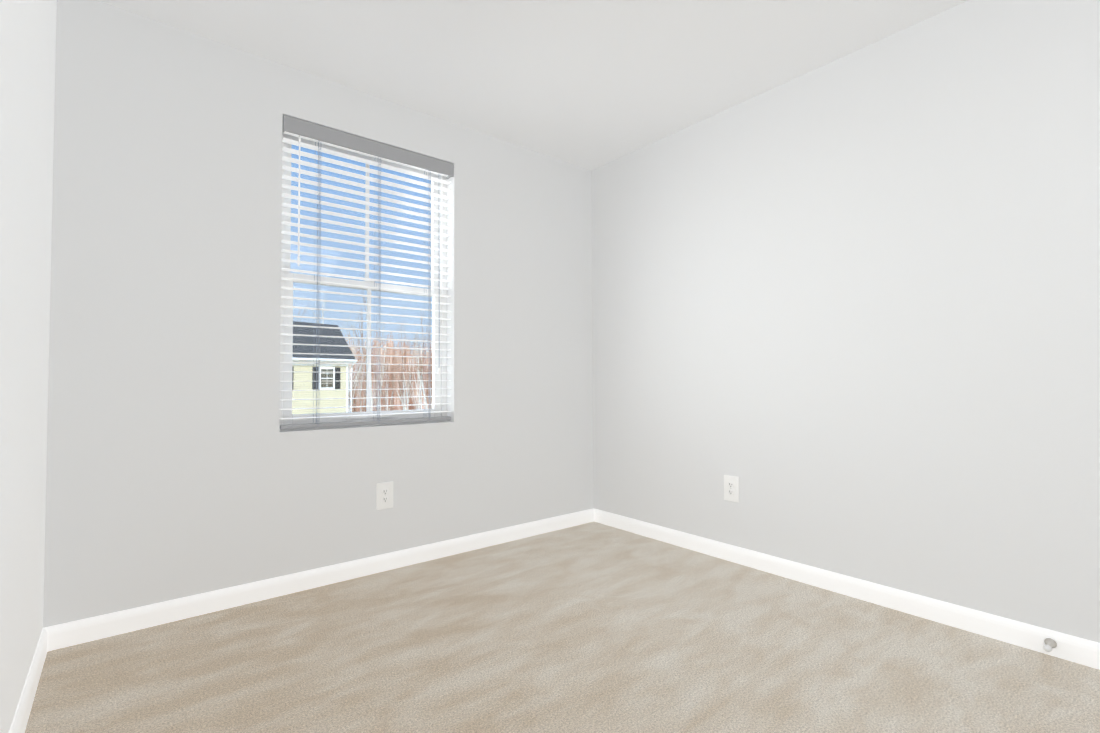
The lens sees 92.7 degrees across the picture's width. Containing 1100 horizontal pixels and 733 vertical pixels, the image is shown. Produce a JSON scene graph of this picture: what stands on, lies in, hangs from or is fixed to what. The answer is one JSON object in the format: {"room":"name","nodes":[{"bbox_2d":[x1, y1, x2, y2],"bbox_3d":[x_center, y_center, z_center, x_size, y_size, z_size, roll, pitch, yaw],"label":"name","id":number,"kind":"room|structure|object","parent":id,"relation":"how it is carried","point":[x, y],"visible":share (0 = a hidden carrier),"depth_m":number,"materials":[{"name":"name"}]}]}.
{"room":"empty bedroom","nodes":[
{"label":"empty bedroom","id":0,"kind":"room"},
{"bbox_2d":[0,0,56,732],"bbox_3d":[-0.470,-0.252,0.108,0.180,2.440,4.530,1,-2,-39],"label":"wall","id":1,"kind":"structure","parent":0,"point":[27,56],"depth_m":1.43,"materials":[{"name":"white paint"}]},
{"bbox_2d":[9,628,47,732],"bbox_3d":[-0.446,0.930,0.206,0.014,0.083,4.350,1,-2,-39],"label":"baseboard","id":2,"kind":"structure","parent":1,"relation":"attached to","point":[21,716],"depth_m":1.56,"materials":[{"name":"white"}]},
{"bbox_2d":[43,0,593,627],"bbox_3d":[-0.823,-0.174,2.856,3.105,2.440,0.180,1,-2,-39],"label":"wall","id":3,"kind":"structure","parent":0,"point":[179,464],"depth_m":2.29,"materials":[{"name":"white paint"}]},
{"bbox_2d":[44,509,593,651],"bbox_3d":[-0.756,1.002,2.748,2.745,0.083,0.014,1,-2,-39],"label":"baseboard","id":4,"kind":"structure","parent":3,"relation":"attached to","point":[68,634],"depth_m":2.36,"materials":[{"name":"white wood"}]},
{"bbox_2d":[280,133,446,430],"bbox_3d":[-0.970,-0.428,2.792,0.893,1.475,0.085,1,-2,-39],"label":"window unit","id":5,"kind":"structure","parent":3,"relation":"in","point":[285,376],"depth_m":2.76,"materials":[{"name":"white plastic"}]},
{"bbox_2d":[280,114,453,429],"bbox_3d":[-0.912,-0.432,2.720,0.885,1.466,0.071,1,-2,-39],"label":"window blind","id":6,"kind":"object","parent":5,"relation":"attached to","point":[299,128],"visible":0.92,"depth_m":2.69,"materials":[{"name":"grey plastic"}]},
{"bbox_2d":[376,481,392,509],"bbox_3d":[-0.846,0.662,2.689,0.089,0.135,0.010,1,-2,-39],"label":"outlet","id":7,"kind":"object","parent":3,"relation":"attached to","point":[384,495],"visible":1,"depth_m":2.68,"materials":[{"name":"white plastic"}]},
{"bbox_2d":[98,0,966,170],"bbox_3d":[0.602,-1.508,1.136,3.105,0.120,4.710,1,-2,-39],"label":"ceiling","id":8,"kind":"structure","parent":0,"point":[591,85],"depth_m":2.34,"materials":[{"name":"white paint"}]},
{"bbox_2d":[25,521,1099,732],"bbox_3d":[0.613,1.050,1.065,3.105,0.120,4.710,1,-2,-39],"label":"floor","id":9,"kind":"structure","parent":0,"point":[593,627],"depth_m":1.80,"materials":[{"name":"carpet"}]},
{"bbox_2d":[592,0,1099,642],"bbox_3d":[1.798,-0.211,1.954,0.180,2.440,4.530,1,-2,-39],"label":"wall","id":10,"kind":"structure","parent":0,"point":[846,314],"depth_m":2.25,"materials":[{"name":"white paint"}]},
{"bbox_2d":[724,475,738,502],"bbox_3d":[0.969,0.652,2.803,0.010,0.135,0.089,1,-2,-39],"label":"outlet","id":11,"kind":"object","parent":10,"relation":"attached to","point":[731,488],"visible":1,"depth_m":2.80,"materials":[{"name":"white plastic"}]},
{"bbox_2d":[594,509,1099,669],"bbox_3d":[1.671,0.968,1.930,0.014,0.083,4.350,1,-2,-39],"label":"baseboard","id":12,"kind":"structure","parent":10,"relation":"attached to","point":[1082,651],"depth_m":2.22,"materials":[{"name":"white wood"}]},
{"bbox_2d":[1043,638,1056,651],"bbox_3d":[1.717,0.963,1.806,0.071,0.033,0.033,1,-2,-39],"label":"doorstop","id":13,"kind":"object","parent":12,"relation":"attached to","point":[1049,645],"visible":1,"depth_m":1.81,"materials":[{"name":"silver metal"}]},
{"label":"outside","id":14,"kind":"structure","parent":0,"visible":0},
{"bbox_2d":[292,222,431,414],"bbox_3d":[-64.070,-11.674,118.357,350.000,47.600,256.170,1,-2,-39],"label":"scenery","id":15,"kind":"structure","parent":14,"point":[328,390],"depth_m":43.26,"materials":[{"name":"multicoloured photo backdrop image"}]}
]}

